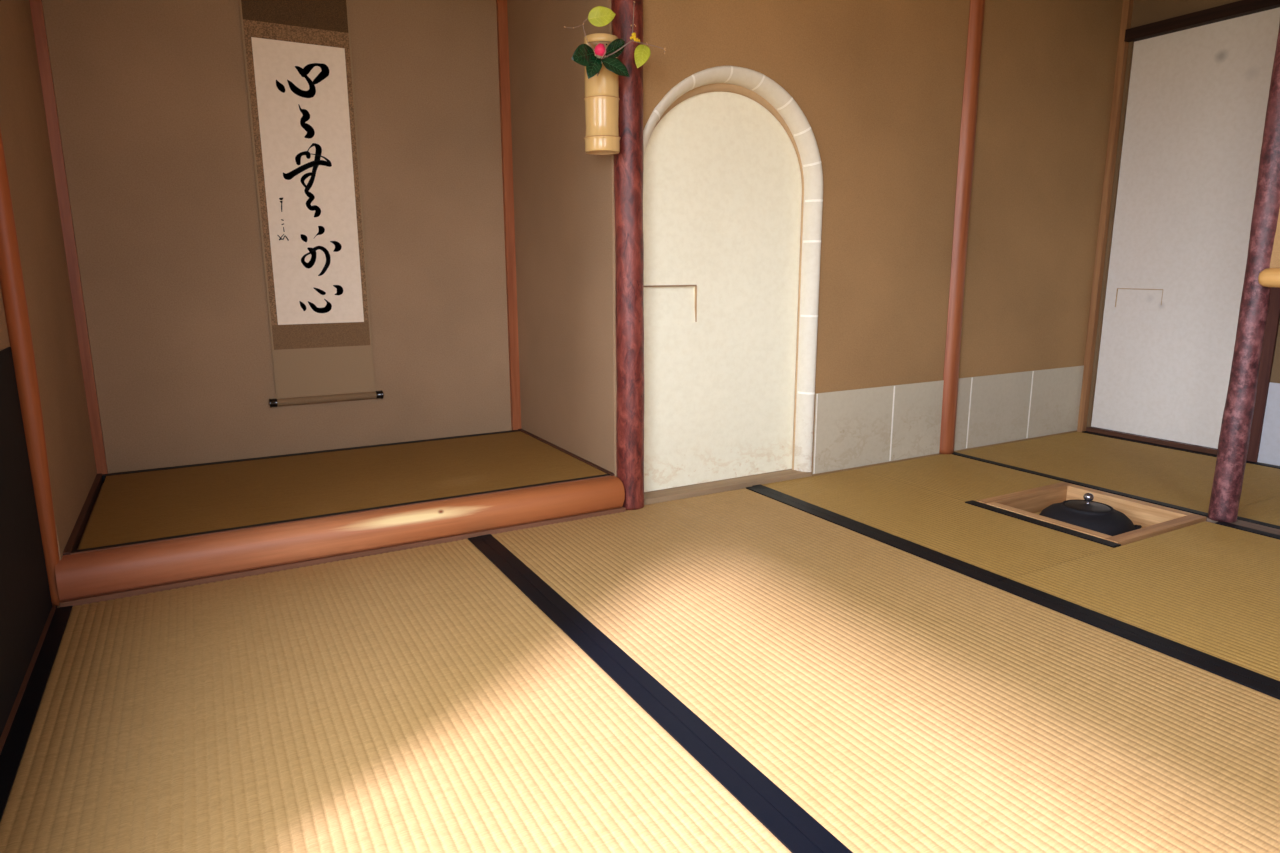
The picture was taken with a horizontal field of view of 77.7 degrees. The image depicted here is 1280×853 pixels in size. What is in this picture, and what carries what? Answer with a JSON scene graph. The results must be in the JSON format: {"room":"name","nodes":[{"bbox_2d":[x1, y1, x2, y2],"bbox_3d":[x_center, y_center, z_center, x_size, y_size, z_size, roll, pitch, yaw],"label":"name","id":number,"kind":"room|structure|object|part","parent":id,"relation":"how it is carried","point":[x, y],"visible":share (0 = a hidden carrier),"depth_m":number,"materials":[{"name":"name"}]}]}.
{"room":"japanese tea room","nodes":[
{"label":"japanese tea room","id":0,"kind":"room"},
{"bbox_2d":[0,0,96,607],"bbox_3d":[-0.779,-0.500,0.586,0.097,2.300,3.835,-6,13,-29],"label":"wall","id":1,"kind":"structure","parent":0,"point":[23,123],"depth_m":1.93,"materials":[{"name":"paint"}]},
{"bbox_2d":[0,347,51,737],"bbox_3d":[-1.028,0.202,1.235,0.002,0.564,1.008,-6,13,-29],"label":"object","id":2,"kind":"structure","parent":1,"relation":"attached to","point":[25,596],"depth_m":1.49,"materials":[{"name":"paper"}]},
{"bbox_2d":[0,605,56,753],"bbox_3d":[-0.544,0.671,0.455,0.010,0.054,2.980,-6,13,-29],"label":"trim","id":3,"kind":"structure","parent":1,"relation":"attached to","point":[9,722],"depth_m":1.41,"materials":[{"name":"brown wood"}]},
{"bbox_2d":[0,126,59,605],"bbox_3d":[-1.271,-0.665,1.532,0.041,2.149,0.040,-6,13,-29],"label":"post","id":4,"kind":"object","parent":1,"relation":"attached to","point":[11,274],"visible":0.88,"depth_m":1.63,"materials":[{"name":"brown wood"}]},
{"bbox_2d":[63,473,102,555],"bbox_3d":[-1.463,0.224,2.101,0.013,0.025,0.786,-6,13,-29],"label":"trim","id":5,"kind":"structure","parent":1,"relation":"attached to","point":[72,544],"depth_m":2.02,"materials":[{"name":"brown wood"}]},
{"bbox_2d":[77,483,103,549],"bbox_3d":[-0.873,0.206,2.444,1.375,0.078,0.807,-6,13,-29],"label":"floor","id":6,"kind":"structure","parent":0,"point":[102,483],"depth_m":2.09,"materials":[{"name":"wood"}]},
{"bbox_2d":[29,0,107,473],"bbox_3d":[-1.657,-0.882,2.239,0.027,2.101,0.018,-6,13,-29],"label":"post","id":7,"kind":"object","parent":6,"relation":"on","point":[36,6],"visible":0.89,"depth_m":2.30,"materials":[{"name":"red wood"}]},
{"bbox_2d":[71,430,608,552],"bbox_3d":[-0.869,0.157,2.427,1.347,0.022,0.783,-6,13,-29],"label":"mat","id":8,"kind":"object","parent":6,"relation":"on","point":[139,506],"visible":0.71,"depth_m":2.33,"materials":[{"name":"wicker"}]},
{"bbox_2d":[55,476,624,601],"bbox_3d":[-0.664,0.266,2.067,1.386,0.088,0.062,-6,13,-29],"label":"log","id":9,"kind":"object","parent":6,"relation":"attached to","point":[87,574],"visible":1,"depth_m":1.97,"materials":[{"name":"brown wood"}]},
{"bbox_2d":[60,506,625,606],"bbox_3d":[-0.662,0.324,2.078,1.390,0.031,0.050,-6,13,-29],"label":"trim","id":10,"kind":"structure","parent":9,"relation":"attached to","point":[152,589],"depth_m":1.97,"materials":[{"name":"brown wood"}]},
{"bbox_2d":[496,0,520,429],"bbox_3d":[-0.483,-1.016,2.881,0.034,2.101,0.018,-6,13,-29],"label":"post","id":11,"kind":"object","parent":6,"relation":"on","point":[501,5],"visible":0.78,"depth_m":2.92,"materials":[{"name":"red wood"}]},
{"bbox_2d":[42,0,510,473],"bbox_3d":[-1.087,-0.933,2.599,1.495,2.250,0.060,-6,13,-29],"label":"wall","id":12,"kind":"structure","parent":0,"point":[151,96],"depth_m":2.56,"materials":[{"name":"paint"}]},
{"bbox_2d":[239,0,382,407],"bbox_3d":[-1.073,-0.865,2.571,0.366,1.600,0.030,-6,13,-29],"label":"scroll","id":13,"kind":"object","parent":12,"relation":"hanging from","point":[298,53],"visible":1,"depth_m":2.60,"materials":[{"name":"paper"}]},
{"bbox_2d":[507,0,616,476],"bbox_3d":[-0.255,-0.929,2.569,0.050,2.250,0.805,-6,13,-29],"label":"wall","id":14,"kind":"structure","parent":0,"point":[564,202],"depth_m":2.58,"materials":[{"name":"paint"}]},
{"bbox_2d":[70,475,610,553],"bbox_3d":[-0.677,0.225,2.090,1.347,0.022,0.005,-6,13,-29],"label":"trim","id":15,"kind":"structure","parent":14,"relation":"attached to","point":[608,475],"depth_m":2.01,"materials":[{"name":"black fabric"}]},
{"bbox_2d":[518,429,614,475],"bbox_3d":[-0.275,0.089,2.751,0.013,0.025,0.786,-6,13,-29],"label":"trim","id":16,"kind":"structure","parent":14,"relation":"attached to","point":[521,430],"depth_m":2.68,"materials":[{"name":"brown wood"}]},
{"bbox_2d":[643,0,1122,475],"bbox_3d":[0.966,-0.904,2.832,2.367,2.210,0.075,-6,13,-29],"label":"wall","id":17,"kind":"structure","parent":0,"point":[878,85],"depth_m":2.85,"materials":[{"name":"paint"}]},
{"bbox_2d":[611,0,643,509],"bbox_3d":[-0.033,-0.809,2.228,0.088,2.149,0.087,-1,12,-6],"label":"pillar","id":18,"kind":"structure","parent":17,"relation":"attached to","point":[629,162],"depth_m":2.27,"materials":[{"name":"brown wood"}]},
{"bbox_2d":[584,33,620,154],"bbox_3d":[-0.102,-0.884,2.128,0.101,0.288,0.103,-2,12,-8],"label":"vase","id":19,"kind":"object","parent":18,"relation":"hanging from","point":[601,98],"visible":0.85,"depth_m":2.10,"materials":[{"name":"wood"}]},
{"bbox_2d":[571,39,629,78],"bbox_3d":[-0.106,-0.943,2.039,0.174,0.115,0.085,-6,13,-29],"label":"sprig","id":20,"kind":"object","parent":19,"relation":"in","point":[584,55],"visible":1,"depth_m":2.02,"materials":[{"name":"green plant"}]},
{"bbox_2d":[564,1,665,75],"bbox_3d":[-0.068,-0.998,2.059,0.293,0.199,0.064,-5,12,-23],"label":"branch","id":21,"kind":"object","parent":19,"relation":"in","point":[599,16],"visible":0.98,"depth_m":2.02,"materials":[{"name":"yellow plant"}]},
{"bbox_2d":[643,91,801,491],"bbox_3d":[0.311,-0.505,2.570,0.900,1.384,0.023,-6,13,-29],"label":"door","id":22,"kind":"structure","parent":17,"relation":"in","point":[722,181],"depth_m":2.54,"materials":[{"name":"paper"}]},
{"bbox_2d":[644,469,810,504],"bbox_3d":[0.263,0.195,2.694,0.675,0.034,0.172,-6,13,-29],"label":"trim","id":23,"kind":"structure","parent":17,"relation":"attached to","point":[676,493],"depth_m":2.62,"materials":[{"name":"brown wood"}]},
{"bbox_2d":[643,66,822,472],"bbox_3d":[0.281,-0.407,2.518,0.706,1.363,0.055,-6,13,-29],"label":"trim","id":24,"kind":"structure","parent":17,"relation":"attached to","point":[767,88],"depth_m":2.61,"materials":[{"name":"paper"}]},
{"bbox_2d":[812,380,943,473],"bbox_3d":[0.891,-0.005,2.924,0.650,0.287,0.003,-6,13,-29],"label":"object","id":25,"kind":"structure","parent":17,"relation":"attached to","point":[866,426],"depth_m":2.91,"materials":[{"name":"paper"}]},
{"bbox_2d":[938,0,984,453],"bbox_3d":[1.199,-0.948,2.895,0.090,2.149,0.028,-6,13,-29],"label":"post","id":26,"kind":"object","parent":17,"relation":"attached to","point":[976,11],"visible":1,"depth_m":2.92,"materials":[{"name":"brown wood"}]},
{"bbox_2d":[954,366,1083,450],"bbox_3d":[1.588,-0.085,3.305,0.828,0.288,0.003,-6,13,-29],"label":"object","id":27,"kind":"structure","parent":17,"relation":"attached to","point":[999,408],"depth_m":3.29,"materials":[{"name":"paper"}]},
{"bbox_2d":[1076,0,1132,431],"bbox_3d":[1.956,-1.033,3.312,0.039,2.153,0.026,-6,13,-29],"label":"post","id":28,"kind":"object","parent":17,"relation":"attached to","point":[1127,7],"visible":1,"depth_m":3.33,"materials":[{"name":"brown wood"}]},
{"bbox_2d":[1086,0,1279,465],"bbox_3d":[2.707,-0.764,2.086,0.070,2.200,3.090,-6,13,-29],"label":"wall","id":29,"kind":"structure","parent":0,"point":[1144,12],"depth_m":3.19,"materials":[{"name":"paint"}]},
{"bbox_2d":[1086,427,1217,454],"bbox_3d":[2.144,0.071,3.265,0.061,0.040,0.610,-6,13,-29],"label":"trim","id":30,"kind":"structure","parent":29,"relation":"attached to","point":[1187,446],"depth_m":3.27,"materials":[{"name":"brown wood"}]},
{"bbox_2d":[1091,7,1279,448],"bbox_3d":[2.140,-0.739,3.099,0.023,1.608,0.621,-6,13,-29],"label":"door","id":31,"kind":"structure","parent":29,"relation":"in","point":[1197,102],"depth_m":3.11,"materials":[{"name":"white paper"}]},
{"bbox_2d":[1124,0,1279,41],"bbox_3d":[2.487,-1.389,2.305,0.080,0.044,2.095,-6,13,-29],"label":"trim","id":32,"kind":"structure","parent":29,"relation":"attached to","point":[1243,7],"depth_m":2.95,"materials":[{"name":"brown wood"}]},
{"bbox_2d":[1246,287,1279,461],"bbox_3d":[2.297,-0.651,2.824,0.062,1.608,0.045,-6,13,-29],"label":"trim","id":33,"kind":"structure","parent":29,"relation":"attached to","point":[1272,325],"depth_m":2.90,"materials":[{"name":"brown wood"}]},
{"bbox_2d":[1257,382,1279,465],"bbox_3d":[2.862,0.186,1.924,0.002,0.298,2.335,-6,13,-29],"label":"baseboard","id":34,"kind":"structure","parent":29,"relation":"attached to","point":[1269,450],"depth_m":2.90,"materials":[{"name":"white paper"}]},
{"bbox_2d":[1270,209,1279,267],"bbox_3d":[2.192,-0.951,1.131,0.036,1.450,2.022,-6,13,-29],"label":"wall","id":35,"kind":"structure","parent":0,"point":[1275,257],"depth_m":2.11,"materials":[{"name":"paint"}]},
{"bbox_2d":[1258,268,1279,287],"bbox_3d":[2.148,-0.234,1.310,0.057,0.057,1.949,-6,13,-29],"label":"bamboo rail","id":36,"kind":"object","parent":35,"relation":"attached to","point":[1269,277],"visible":1,"depth_m":2.11,"materials":[{"name":"beige wood"}]},
{"bbox_3d":[0.914,0.455,1.743,3.829,0.038,3.835,-6,13,-29],"label":"floor","id":37,"kind":"structure","parent":0,"visible":0},
{"bbox_2d":[0,536,822,852],"bbox_3d":[-0.389,0.534,1.135,0.948,0.052,1.898,-6,13,-29],"label":"mat","id":38,"kind":"object","parent":37,"relation":"on","point":[431,698],"visible":1,"depth_m":1.26,"materials":[{"name":"wicker"}]},
{"bbox_2d":[479,486,1279,852],"bbox_3d":[0.434,0.437,1.602,0.952,0.052,1.928,-6,13,-29],"label":"mat","id":39,"kind":"object","parent":37,"relation":"on","point":[882,694],"visible":0.97,"depth_m":1.38,"materials":[{"name":"wicker"}]},
{"bbox_2d":[753,454,1120,580],"bbox_3d":[1.022,0.256,2.488,0.954,0.052,0.940,-6,13,-29],"label":"mat","id":40,"kind":"object","parent":37,"relation":"on","point":[929,505],"visible":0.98,"depth_m":2.38,"materials":[{"name":"wicker"}]},
{"bbox_2d":[977,482,1206,545],"bbox_3d":[1.348,0.346,2.413,0.439,0.203,0.439,-6,13,-29],"label":"hearth","id":41,"kind":"object","parent":37,"relation":"in","point":[1154,519],"visible":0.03,"depth_m":2.45,"materials":[{"name":"wood"},{"name":"iron"}]},
{"bbox_3d":[1.249,0.246,2.573,0.439,0.069,0.035,-6,13,-29],"label":"frame rail","id":42,"kind":"part","parent":41,"relation":"part of","materials":[{"name":"brown wood"}]},
{"bbox_3d":[1.171,0.300,2.304,0.035,0.069,0.367,-6,13,-29],"label":"frame rail","id":43,"kind":"part","parent":41,"relation":"part of","materials":[{"name":"brown wood"}]},
{"bbox_2d":[1039,493,1141,535],"bbox_3d":[1.350,0.297,2.409,0.266,0.198,0.265,-6,13,-29],"label":"kettle","id":44,"kind":"object","parent":41,"relation":"on","point":[1086,513],"visible":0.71,"depth_m":2.34,"materials":[{"name":"metal"}]},
{"bbox_3d":[1.350,0.241,2.398,0.123,0.016,0.123,-6,13,-29],"label":"lid","id":45,"kind":"part","parent":44,"relation":"part of","materials":[{"name":"metal"}]},
{"bbox_3d":[1.350,0.217,2.393,0.028,0.034,0.028,-6,13,-29],"label":"knob","id":46,"kind":"part","parent":44,"relation":"part of","materials":[{"name":"metal"}]},
{"bbox_3d":[1.524,0.260,2.497,0.035,0.069,0.367,-6,13,-29],"label":"frame rail","id":47,"kind":"part","parent":41,"relation":"part of","materials":[{"name":"brown wood"}]},
{"bbox_3d":[1.446,0.315,2.227,0.439,0.069,0.035,-6,13,-29],"label":"frame rail","id":48,"kind":"part","parent":41,"relation":"part of","materials":[{"name":"brown wood"}]},
{"bbox_2d":[952,431,1279,519],"bbox_3d":[1.810,0.164,2.930,0.860,0.052,0.921,-6,13,-29],"label":"mat","id":49,"kind":"object","parent":37,"relation":"on","point":[1181,479],"visible":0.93,"depth_m":2.89,"materials":[{"name":"wicker"}]},
{"bbox_2d":[1000,521,1279,689],"bbox_3d":[1.711,0.502,1.261,0.936,0.052,1.914,-6,13,-29],"label":"mat","id":50,"kind":"object","parent":37,"relation":"on","point":[1206,591],"visible":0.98,"depth_m":1.80,"materials":[{"name":"wicker"}]},
{"bbox_2d":[1206,517,1279,534],"bbox_3d":[2.144,0.452,1.505,0.060,0.050,1.928,-6,13,-29],"label":"board","id":51,"kind":"object","parent":37,"relation":"on","point":[1238,522],"visible":0.2,"depth_m":2.23,"materials":[{"name":"brown wood"}]},
{"bbox_2d":[1208,22,1279,522],"bbox_3d":[1.675,-0.785,2.083,0.084,2.149,0.070,-6,13,-29],"label":"post","id":52,"kind":"object","parent":51,"relation":"on","point":[1234,437],"visible":0.98,"depth_m":2.17,"materials":[{"name":"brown wood"}]},
{"bbox_2d":[1237,496,1279,528],"bbox_3d":[2.526,0.408,1.717,0.816,0.052,1.933,-6,13,-29],"label":"mat","id":53,"kind":"object","parent":37,"relation":"on","point":[1265,512],"visible":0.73,"depth_m":2.35,"materials":[{"name":"wicker"}]}
]}

